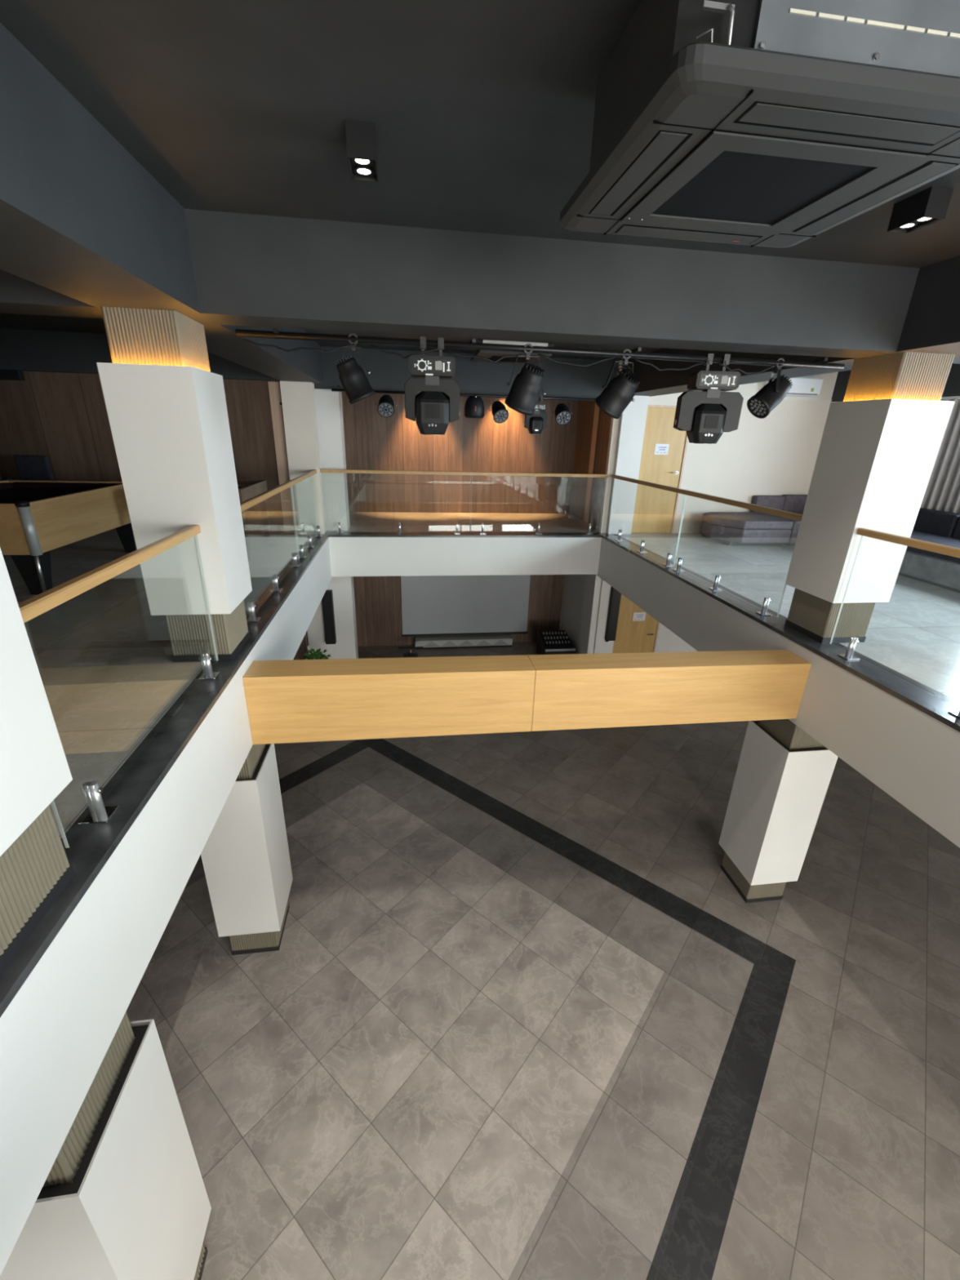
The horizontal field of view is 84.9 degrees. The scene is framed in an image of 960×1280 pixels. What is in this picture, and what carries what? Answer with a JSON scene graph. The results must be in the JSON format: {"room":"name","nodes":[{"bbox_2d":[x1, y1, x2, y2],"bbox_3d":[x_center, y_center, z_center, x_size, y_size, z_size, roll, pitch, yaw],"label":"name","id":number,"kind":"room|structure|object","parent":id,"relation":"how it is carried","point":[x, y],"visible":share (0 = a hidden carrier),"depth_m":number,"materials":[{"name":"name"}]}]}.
{"room":"entertainment venue","nodes":[
{"label":"entertainment venue","id":0,"kind":"room"},
{"bbox_2d":[0,547,75,976],"bbox_3d":[-1.620,-0.039,1.295,0.495,2.130,0.570,-1,22,-8],"label":"column","id":1,"kind":"structure","parent":0,"point":[35,868],"depth_m":1.64,"materials":[{"name":"white paint"}]},
{"bbox_2d":[0,1011,211,1279],"bbox_3d":[-1.707,2.601,2.367,0.510,2.190,0.595,-1,22,-8],"label":"column","id":2,"kind":"structure","parent":0,"point":[124,1196],"depth_m":2.13,"materials":[{"name":"white paint"}]},
{"bbox_2d":[0,370,308,659],"bbox_3d":[-5.638,-1.521,7.988,5.480,5.490,0.100,-1,22,-8],"label":"wall","id":3,"kind":"structure","parent":0,"point":[63,417],"depth_m":7.42,"materials":[{"name":"brown wood"}]},
{"bbox_2d":[0,368,25,380],"bbox_3d":[-6.711,-3.509,6.899,1.240,0.130,0.104,-1,22,-8],"label":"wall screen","id":4,"kind":"object","parent":3,"relation":"attached to","point":[6,375],"visible":0.8,"depth_m":6.93,"materials":[{"name":"black plastic"}]},
{"bbox_2d":[0,375,18,379],"bbox_3d":[-6.705,-3.458,6.866,1.200,0.040,0.004,-1,22,-8],"label":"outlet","id":5,"kind":"object","parent":4,"relation":"attached to","point":[2,377],"depth_m":6.93,"materials":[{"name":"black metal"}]},
{"bbox_2d":[0,534,328,1017],"bbox_3d":[-1.866,-0.019,4.162,0.216,0.035,8.614,-1,22,-8],"label":"trim","id":6,"kind":"structure","parent":3,"relation":"attached to","point":[131,787],"depth_m":2.42,"materials":[{"name":"stone"}]},
{"bbox_2d":[17,524,219,848],"bbox_3d":[-1.679,0.054,2.645,0.100,0.958,1.800,-1,22,-8],"label":"glass railing","id":7,"kind":"object","parent":6,"relation":"on","point":[30,608],"visible":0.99,"depth_m":2.19,"materials":[{"name":"brown wood"}]},
{"bbox_2d":[240,469,322,622],"bbox_3d":[-2.181,-1.312,6.048,0.100,0.958,4.440,-1,22,-8],"label":"glass railing","id":8,"kind":"object","parent":6,"relation":"on","point":[255,500],"visible":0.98,"depth_m":5.42,"materials":[{"name":"brown wood"}]},
{"bbox_2d":[0,537,332,1275],"bbox_3d":[-1.779,0.964,2.626,0.500,0.655,13.000,-1,22,-8],"label":"beam","id":9,"kind":"structure","parent":3,"relation":"attached to","point":[56,1033],"depth_m":2.02,"materials":[{"name":"white paint"}]},
{"bbox_2d":[267,381,295,532],"bbox_3d":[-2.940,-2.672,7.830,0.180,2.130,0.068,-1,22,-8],"label":"door","id":10,"kind":"structure","parent":3,"relation":"in","point":[274,388],"depth_m":7.79,"materials":[{"name":"brown wood"}]},
{"bbox_2d":[321,590,336,644],"bbox_3d":[-2.587,-0.391,8.996,0.170,0.950,0.146,-1,22,-8],"label":"loudspeaker","id":11,"kind":"object","parent":3,"relation":"attached to","point":[327,598],"visible":0.81,"depth_m":8.93,"materials":[{"name":"black paint"}]},
{"bbox_2d":[306,388,358,658],"bbox_3d":[-2.582,-1.472,8.817,0.795,4.950,0.400,-1,22,-8],"label":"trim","id":12,"kind":"structure","parent":3,"relation":"attached to","point":[329,409],"depth_m":8.42,"materials":[{"name":"white paint"}]},
{"bbox_2d":[2,531,314,839],"bbox_3d":[-4.598,0.850,2.067,5.810,0.250,12.820,-1,22,-8],"label":"floor","id":13,"kind":"structure","parent":0,"point":[108,673],"depth_m":3.69,"materials":[{"name":"tile"}]},
{"bbox_2d":[13,455,53,480],"bbox_3d":[-6.145,-1.944,7.188,0.560,1.080,0.520,-1,22,-8],"label":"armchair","id":14,"kind":"object","parent":13,"relation":"on","point":[28,467],"visible":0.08,"depth_m":7.23,"materials":[{"name":"black leather"}]},
{"bbox_2d":[0,477,137,595],"bbox_3d":[-4.882,-1.180,5.637,1.534,0.878,2.212,-1,22,-8],"label":"pool table","id":15,"kind":"object","parent":13,"relation":"on","point":[37,517],"visible":0.8,"depth_m":5.22,"materials":[{"name":"brown wood"}]},
{"bbox_2d":[236,479,271,560],"bbox_3d":[-3.429,-1.568,6.750,1.120,0.850,1.240,-1,22,-8],"label":"table","id":16,"kind":"object","parent":13,"relation":"on","point":[247,489],"visible":0.32,"depth_m":7.00,"materials":[{"name":"brown wood"}]},
{"bbox_2d":[96,306,252,662],"bbox_3d":[-1.945,-0.923,3.497,0.495,2.130,0.560,-1,22,-8],"label":"column","id":17,"kind":"structure","parent":0,"point":[166,410],"depth_m":3.22,"materials":[{"name":"white paint"}]},
{"bbox_2d":[200,743,293,955],"bbox_3d":[-2.030,1.721,4.557,0.510,2.190,0.580,-1,22,-8],"label":"column","id":18,"kind":"structure","parent":0,"point":[245,855],"depth_m":4.38,"materials":[{"name":"white paint"}]},
{"bbox_2d":[280,381,325,534],"bbox_3d":[-2.623,-2.668,7.841,0.430,2.130,0.220,-1,22,-8],"label":"pillar","id":19,"kind":"structure","parent":0,"point":[298,398],"depth_m":7.70,"materials":[{"name":"beige paint"}]},
{"bbox_2d":[341,391,579,646],"bbox_3d":[-0.433,-2.485,10.793,5.000,5.490,0.100,-1,22,-8],"label":"wall","id":20,"kind":"structure","parent":0,"point":[373,441],"depth_m":10.43,"materials":[{"name":"brown wood"}]},
{"bbox_2d":[400,574,530,636],"bbox_3d":[-0.291,-1.069,11.274,2.900,2.070,0.100,-1,22,-8],"label":"projection screen","id":21,"kind":"object","parent":20,"relation":"attached to","point":[432,605],"visible":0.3,"depth_m":11.40,"materials":[{"name":"grey fabric"}]},
{"bbox_2d":[325,511,598,532],"bbox_3d":[-0.307,-2.071,9.733,4.740,0.250,2.190,-1,22,-8],"label":"floor","id":22,"kind":"structure","parent":0,"point":[360,522],"depth_m":9.55,"materials":[{"name":"wood"}]},
{"bbox_2d":[0,0,959,398],"bbox_3d":[-0.361,-2.030,2.803,14.550,0.635,15.150,-1,22,-8],"label":"ceiling","id":23,"kind":"structure","parent":0,"point":[188,157],"depth_m":2.53,"materials":[{"name":"grey paint"}]},
{"bbox_2d":[345,120,377,182],"bbox_3d":[-0.461,-1.914,2.062,0.108,0.110,0.196,-1,22,-8],"label":"ceiling spotlight","id":24,"kind":"object","parent":23,"relation":"attached to","point":[361,138],"visible":1,"depth_m":1.98,"materials":[{"name":"black paint"}]},
{"bbox_2d":[331,388,595,401],"bbox_3d":[0.000,-3.659,7.856,4.300,0.045,0.182,-1,22,-8],"label":"pipe","id":25,"kind":"object","parent":23,"relation":"attached to","point":[332,389],"visible":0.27,"depth_m":7.79,"materials":[{"name":"black metal"}]},
{"bbox_2d":[375,393,396,417],"bbox_3d":[-1.363,-3.410,7.644,0.307,0.313,0.324,-1,22,-8],"label":"spotlight","id":26,"kind":"object","parent":25,"relation":"hanging from","point":[385,408],"visible":1,"depth_m":7.58,"materials":[{"name":"black plastic"}]},
{"bbox_2d":[464,395,484,418],"bbox_3d":[-0.083,-3.480,7.834,0.300,0.310,0.303,-1,22,-8],"label":"stage light","id":27,"kind":"object","parent":25,"relation":"hanging from","point":[474,406],"visible":1,"depth_m":7.73,"materials":[{"name":"black plastic"}]},
{"bbox_2d":[488,398,508,423],"bbox_3d":[0.285,-3.438,7.877,0.296,0.344,0.335,-1,22,-8],"label":"spotlight","id":28,"kind":"object","parent":25,"relation":"hanging from","point":[500,413],"visible":0.98,"depth_m":7.81,"materials":[{"name":"black plastic"}]},
{"bbox_2d":[524,395,547,434],"bbox_3d":[0.854,-3.432,8.005,0.340,0.544,0.222,-1,22,-8],"label":"light","id":29,"kind":"object","parent":25,"relation":"hanging from","point":[535,423],"visible":0.83,"depth_m":7.96,"materials":[{"name":"black plastic"}]},
{"bbox_2d":[551,400,572,425],"bbox_3d":[1.256,-3.463,8.009,0.307,0.342,0.324,-1,22,-8],"label":"spotlight","id":30,"kind":"object","parent":25,"relation":"hanging from","point":[562,414],"visible":1,"depth_m":7.95,"materials":[{"name":"black plastic"}]},
{"bbox_2d":[471,339,551,364],"bbox_3d":[0.389,-3.787,6.912,0.920,0.164,0.920,-1,22,-8],"label":"air conditioner","id":31,"kind":"object","parent":23,"relation":"attached to","point":[493,355],"visible":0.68,"depth_m":6.74,"materials":[{"name":"plastic"}]},
{"bbox_2d":[488,355,533,362],"bbox_3d":[0.387,-3.713,6.941,0.520,0.006,0.520,-1,22,-8],"label":"grille","id":32,"kind":"object","parent":31,"relation":"attached to","point":[520,359],"depth_m":6.93,"materials":[{"name":"black plastic"}]},
{"bbox_2d":[475,337,554,346],"bbox_3d":[0.271,-2.442,3.899,0.600,0.445,0.060,-1,22,-8],"label":"tube light","id":33,"kind":"object","parent":23,"relation":"hanging from","point":[486,341],"visible":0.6,"depth_m":3.95,"materials":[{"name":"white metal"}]},
{"bbox_2d":[235,328,844,369],"bbox_3d":[0.596,-2.024,3.666,4.380,0.066,0.110,-1,22,-8],"label":"lighting truss","id":34,"kind":"object","parent":23,"relation":"attached to","point":[636,353],"visible":1,"depth_m":3.65,"materials":[{"name":"black metal"}]},
{"bbox_2d":[335,333,374,404],"bbox_3d":[-0.846,-1.830,3.556,0.252,0.431,0.197,-1,22,-8],"label":"stage light","id":35,"kind":"object","parent":34,"relation":"hanging from","point":[354,381],"visible":1,"depth_m":3.51,"materials":[{"name":"black plastic"}]},
{"bbox_2d":[404,336,459,435],"bbox_3d":[-0.336,-1.767,3.682,0.386,0.613,0.252,-1,22,-6],"label":"light","id":36,"kind":"object","parent":34,"relation":"hanging from","point":[432,397],"visible":1,"depth_m":3.62,"materials":[{"name":"black plastic"}]},
{"bbox_2d":[435,360,442,369],"bbox_3d":[-0.278,-1.846,3.529,0.046,0.055,0.003,-1,22,-6],"label":"power socket","id":37,"kind":"object","parent":36,"relation":"attached to","point":[438,364],"depth_m":3.53,"materials":[{"name":"white plastic"}]},
{"bbox_2d":[244,338,774,373],"bbox_3d":[0.332,-1.958,3.657,3.754,0.077,0.031,-1,22,-8],"label":"power cable","id":38,"kind":"object","parent":34,"relation":"hanging from","point":[245,340],"visible":1,"depth_m":3.62,"materials":[{"name":"black plastic"}]},
{"bbox_2d":[504,343,546,415],"bbox_3d":[0.324,-1.833,3.701,0.292,0.458,0.227,15,26,31],"label":"stage light","id":39,"kind":"object","parent":34,"relation":"hanging from","point":[525,392],"visible":1,"depth_m":3.65,"materials":[{"name":"black plastic"}]},
{"bbox_2d":[595,349,639,418],"bbox_3d":[1.011,-1.860,3.826,0.313,0.459,0.242,11,23,21],"label":"stage light","id":40,"kind":"object","parent":34,"relation":"hanging from","point":[619,393],"visible":0.99,"depth_m":3.77,"materials":[{"name":"black plastic"}]},
{"bbox_2d":[616,364,631,374],"bbox_3d":[1.028,-1.877,3.748,0.154,0.172,0.048,-1,22,-8],"label":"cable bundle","id":41,"kind":"object","parent":40,"relation":"attached to","point":[628,367],"visible":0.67,"depth_m":3.73,"materials":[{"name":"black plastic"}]},
{"bbox_2d":[673,353,743,444],"bbox_3d":[1.734,-1.811,3.969,0.462,0.613,0.252,2,22,1],"label":"light","id":42,"kind":"object","parent":34,"relation":"hanging from","point":[707,411],"visible":0.99,"depth_m":3.91,"materials":[{"name":"black plastic"}]},
{"bbox_2d":[720,375,728,384],"bbox_3d":[1.776,-1.889,3.810,0.046,0.055,0.003,2,22,1],"label":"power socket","id":43,"kind":"object","parent":42,"relation":"attached to","point":[724,379],"depth_m":3.81,"materials":[{"name":"white plastic"}]},
{"bbox_2d":[746,358,792,418],"bbox_3d":[2.193,-1.890,3.946,0.317,0.417,0.211,-8,24,-24],"label":"stage light","id":44,"kind":"object","parent":34,"relation":"hanging from","point":[760,405],"visible":1,"depth_m":3.90,"materials":[{"name":"black plastic"}]},
{"bbox_2d":[559,0,959,248],"bbox_3d":[0.831,-1.527,1.533,0.960,0.366,0.960,-1,22,-8],"label":"air conditioner","id":45,"kind":"object","parent":23,"relation":"attached to","point":[769,123],"visible":1,"depth_m":1.28,"materials":[{"name":"grey metal"}]},
{"bbox_2d":[651,151,874,224],"bbox_3d":[0.826,-1.366,1.596,0.450,0.007,0.450,-1,22,-8],"label":"grille","id":46,"kind":"object","parent":45,"relation":"attached to","point":[731,187],"depth_m":1.56,"materials":[{"name":"black metal"}]},
{"bbox_2d":[887,186,953,233],"bbox_3d":[2.038,-1.991,2.438,0.108,0.110,0.196,-1,22,-8],"label":"ceiling spotlight","id":47,"kind":"object","parent":23,"relation":"attached to","point":[930,206],"visible":1,"depth_m":2.40,"materials":[{"name":"black paint"}]},
{"bbox_2d":[126,641,959,1279],"bbox_3d":[-0.503,2.915,4.766,14.550,0.100,15.150,-1,22,-8],"label":"floor","id":48,"kind":"structure","parent":0,"point":[517,1014],"depth_m":4.19,"materials":[{"name":"tile"}]},
{"bbox_2d":[398,646,422,657],"bbox_3d":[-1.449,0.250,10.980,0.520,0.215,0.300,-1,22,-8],"label":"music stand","id":49,"kind":"object","parent":48,"relation":"on","point":[407,655],"visible":0.92,"depth_m":10.97,"materials":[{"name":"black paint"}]},
{"bbox_2d":[414,635,512,648],"bbox_3d":[-0.359,0.044,11.611,2.140,0.190,0.244,-1,22,-8],"label":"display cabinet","id":50,"kind":"object","parent":48,"relation":"on","point":[485,641],"visible":0.97,"depth_m":11.53,"materials":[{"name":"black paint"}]},
{"bbox_2d":[536,630,575,654],"bbox_3d":[1.561,0.143,10.880,0.620,0.549,0.720,-1,22,-8],"label":"mixer","id":51,"kind":"object","parent":48,"relation":"on","point":[552,642],"visible":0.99,"depth_m":10.75,"materials":[{"name":"black paint"}]},
{"bbox_3d":[-2.616,0.921,8.576,0.320,0.680,0.320,-1,22,-8],"label":"plant stand","id":52,"kind":"object","parent":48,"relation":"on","visible":0},
{"bbox_2d":[302,648,331,659],"bbox_3d":[-2.586,0.382,8.352,0.458,0.488,0.469,-1,22,-8],"label":"potted plant","id":53,"kind":"object","parent":52,"relation":"on","point":[316,655],"visible":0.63,"depth_m":8.34,"materials":[{"name":"green plant"}]},
{"bbox_2d":[559,400,604,653],"bbox_3d":[2.048,-2.208,10.275,0.120,5.490,1.730,-1,22,-8],"label":"wall","id":54,"kind":"structure","parent":0,"point":[586,408],"depth_m":10.35,"materials":[{"name":"grey paint"}]},
{"bbox_2d":[578,574,594,653],"bbox_3d":[2.032,-0.264,9.851,0.085,2.190,0.480,-1,22,-8],"label":"trim","id":55,"kind":"structure","parent":54,"relation":"attached to","point":[589,580],"depth_m":9.82,"materials":[{"name":"white paint"}]},
{"bbox_2d":[583,401,599,523],"bbox_3d":[2.050,-3.370,9.543,0.015,2.430,0.240,-1,22,-8],"label":"trim","id":56,"kind":"structure","parent":54,"relation":"attached to","point":[597,411],"depth_m":9.57,"materials":[{"name":"brown wood"}]},
{"bbox_2d":[591,412,611,531],"bbox_3d":[2.108,-2.887,8.810,0.085,2.075,0.480,-1,22,-8],"label":"trim","id":57,"kind":"structure","parent":54,"relation":"attached to","point":[606,419],"depth_m":8.88,"materials":[{"name":"brown wood"}]},
{"bbox_2d":[593,579,613,653],"bbox_3d":[2.297,-0.163,9.614,0.350,2.190,0.057,-1,22,-8],"label":"pillar","id":58,"kind":"structure","parent":0,"point":[601,646],"depth_m":9.52,"materials":[{"name":"white paint"}]},
{"bbox_2d":[604,586,621,641],"bbox_3d":[2.388,-0.461,9.452,0.170,1.030,0.166,-1,22,-8],"label":"loudspeaker","id":59,"kind":"object","parent":58,"relation":"attached to","point":[615,596],"visible":0.82,"depth_m":9.38,"materials":[{"name":"black paint"}]},
{"bbox_2d":[606,395,648,533],"bbox_3d":[2.391,-2.803,8.546,0.400,2.130,0.097,-1,22,-8],"label":"pillar","id":60,"kind":"structure","parent":0,"point":[632,424],"depth_m":8.47,"materials":[{"name":"white paint"}]},
{"bbox_2d":[585,360,838,653],"bbox_3d":[4.053,-1.770,9.317,4.050,5.490,0.100,-1,22,-8],"label":"wall","id":61,"kind":"structure","parent":0,"point":[775,454],"depth_m":8.83,"materials":[{"name":"beige paint"}]},
{"bbox_2d":[328,537,601,576],"bbox_3d":[-0.197,-1.435,8.748,4.420,0.630,0.400,-1,22,-8],"label":"trim","id":62,"kind":"structure","parent":61,"relation":"attached to","point":[349,556],"depth_m":8.55,"materials":[{"name":"white paint"}]},
{"bbox_2d":[324,531,613,537],"bbox_3d":[-0.138,-1.718,8.564,4.740,0.035,0.266,-1,22,-8],"label":"trim","id":63,"kind":"structure","parent":61,"relation":"attached to","point":[331,534],"depth_m":8.48,"materials":[{"name":"stone"}]},
{"bbox_2d":[320,469,608,533],"bbox_3d":[-0.205,-2.193,8.410,4.600,0.958,0.100,-1,22,-8],"label":"glass railing","id":64,"kind":"object","parent":63,"relation":"on","point":[348,471],"visible":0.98,"depth_m":8.27,"materials":[{"name":"brown wood"}]},
{"bbox_2d":[242,649,811,744],"bbox_3d":[0.469,0.436,4.247,4.426,0.561,0.300,-1,22,-7],"label":"wooden beam","id":65,"kind":"structure","parent":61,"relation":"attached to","point":[327,700],"depth_m":4.08,"materials":[{"name":"brown wood"}]},
{"bbox_2d":[612,594,659,653],"bbox_3d":[2.891,-0.153,9.741,0.880,2.110,0.099,-1,22,-8],"label":"door","id":66,"kind":"structure","parent":61,"relation":"in","point":[632,637],"depth_m":9.76,"materials":[{"name":"brown wood"}]},
{"bbox_2d":[632,612,645,621],"bbox_3d":[2.928,-0.430,9.641,0.235,0.165,0.004,-1,22,-8],"label":"paper notice","id":67,"kind":"object","parent":66,"relation":"attached to","point":[637,616],"visible":0.99,"depth_m":9.64,"materials":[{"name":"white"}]},
{"bbox_2d":[631,404,688,533],"bbox_3d":[2.984,-2.785,8.698,0.795,2.015,0.099,-1,22,-8],"label":"door","id":68,"kind":"structure","parent":61,"relation":"in","point":[654,508],"depth_m":8.71,"materials":[{"name":"brown wood"}]},
{"bbox_2d":[654,444,669,454],"bbox_3d":[2.970,-3.114,8.570,0.235,0.165,0.004,-1,22,-8],"label":"paper notice","id":69,"kind":"object","parent":68,"relation":"attached to","point":[660,449],"visible":1,"depth_m":8.57,"materials":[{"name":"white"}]},
{"bbox_2d":[595,537,959,848],"bbox_3d":[3.152,0.875,3.209,0.590,0.655,12.800,-1,22,-8],"label":"beam","id":70,"kind":"structure","parent":61,"relation":"attached to","point":[911,755],"depth_m":3.96,"materials":[{"name":"white paint"}]},
{"bbox_2d":[601,535,959,732],"bbox_3d":[2.759,-0.138,4.796,0.306,0.035,8.614,-1,22,-8],"label":"trim","id":71,"kind":"structure","parent":61,"relation":"attached to","point":[935,704],"depth_m":4.17,"materials":[{"name":"stone"}]},
{"bbox_2d":[608,474,802,617],"bbox_3d":[2.457,-1.423,6.665,0.100,0.958,4.400,-1,22,-8],"label":"glass railing","id":72,"kind":"object","parent":71,"relation":"on","point":[779,513],"visible":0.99,"depth_m":5.81,"materials":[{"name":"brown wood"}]},
{"bbox_2d":[829,527,959,718],"bbox_3d":[3.075,0.258,2.476,0.100,0.958,3.530,-1,22,-8],"label":"glass railing","id":73,"kind":"object","parent":71,"relation":"on","point":[914,543],"visible":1,"depth_m":3.65,"materials":[{"name":"brown wood"}]},
{"bbox_2d":[742,395,831,401],"bbox_3d":[4.915,-3.920,8.520,2.450,0.030,0.012,-1,22,-8],"label":"trim","id":74,"kind":"structure","parent":61,"relation":"attached to","point":[744,397],"depth_m":8.56,"materials":[{"name":"white paint"}]},
{"bbox_2d":[763,376,823,396],"bbox_3d":[4.979,-4.050,8.364,0.880,0.280,0.210,-1,22,-8],"label":"air conditioner","id":75,"kind":"object","parent":61,"relation":"attached to","point":[802,386],"visible":0.54,"depth_m":8.30,"materials":[{"name":"white plastic"}]},
{"bbox_2d":[718,719,838,902],"bbox_3d":[2.932,1.594,5.238,0.510,2.190,0.580,-1,22,-8],"label":"column","id":76,"kind":"structure","parent":0,"point":[783,776],"depth_m":5.06,"materials":[{"name":"white paint"}]},
{"bbox_2d":[613,533,959,702],"bbox_3d":[5.048,0.602,3.389,3.810,0.250,12.820,-1,22,-8],"label":"floor","id":77,"kind":"structure","parent":0,"point":[915,634],"depth_m":5.48,"materials":[{"name":"tile"}]},
{"bbox_2d":[699,511,793,545],"bbox_3d":[4.219,-1.803,8.512,1.078,0.395,0.980,-1,22,-8],"label":"ottoman","id":78,"kind":"object","parent":77,"relation":"on","point":[729,528],"visible":1,"depth_m":8.15,"materials":[{"name":"fabric"}]},
{"bbox_2d":[702,511,793,528],"bbox_3d":[4.223,-1.931,8.461,1.078,0.120,0.980,-1,22,-8],"label":"seat cushion","id":79,"kind":"object","parent":78,"relation":"on","point":[724,520],"depth_m":8.19,"materials":[{"name":"fabric"}]},
{"bbox_2d":[750,494,807,546],"bbox_3d":[5.399,-1.998,8.700,1.280,0.680,1.150,-1,22,-8],"label":"sofa","id":80,"kind":"object","parent":77,"relation":"on","point":[795,504],"visible":0.34,"depth_m":8.98,"materials":[{"name":"fabric"}]},
{"bbox_2d":[897,507,959,592],"bbox_3d":[5.854,-1.039,6.265,1.050,0.720,3.500,-1,22,-8],"label":"sofa","id":81,"kind":"object","parent":77,"relation":"on","point":[941,527],"visible":0.27,"depth_m":6.45,"materials":[{"name":"grey fabric"}]},
{"bbox_2d":[910,529,947,537],"bbox_3d":[5.598,-1.481,7.311,0.850,0.145,1.156,-1,22,-8],"label":"seat cushion","id":82,"kind":"object","parent":81,"relation":"on","point":[915,533],"depth_m":6.92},
{"bbox_2d":[906,537,959,564],"bbox_3d":[5.756,-1.050,6.239,0.850,0.145,1.156,-1,22,-8],"label":"seat cushion","id":83,"kind":"object","parent":81,"relation":"on","point":[948,541],"depth_m":6.31,"materials":[{"name":"grey fabric"}]},
{"bbox_2d":[912,507,959,537],"bbox_3d":[6.122,-1.619,7.333,0.200,0.415,1.156,-1,22,-8],"label":"cushion","id":84,"kind":"object","parent":81,"relation":"on","point":[931,521],"depth_m":6.98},
{"bbox_2d":[951,516,959,538],"bbox_3d":[6.280,-1.189,6.261,0.200,0.415,1.156,-1,22,-8],"label":"cushion","id":85,"kind":"object","parent":81,"relation":"on","point":[956,525],"depth_m":6.74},
{"bbox_2d":[784,351,955,643],"bbox_3d":[3.015,-1.050,4.178,0.500,2.130,0.560,-1,22,-8],"label":"column","id":86,"kind":"structure","parent":0,"point":[879,446],"depth_m":3.96,"materials":[{"name":"white paint"}]},
{"bbox_2d":[831,363,959,401],"bbox_3d":[6.274,-3.284,6.459,0.350,0.450,4.640,-1,22,-8],"label":"wall","id":87,"kind":"structure","parent":0,"point":[952,388],"depth_m":6.86,"materials":[{"name":"grey paint"}]},
{"bbox_2d":[920,395,959,513],"bbox_3d":[6.243,-2.593,7.591,0.120,1.650,2.780,-1,22,-8],"label":"curtain","id":88,"kind":"object","parent":87,"relation":"hanging from","point":[942,493],"visible":0.06,"depth_m":7.08,"materials":[{"name":"grey fabric"}]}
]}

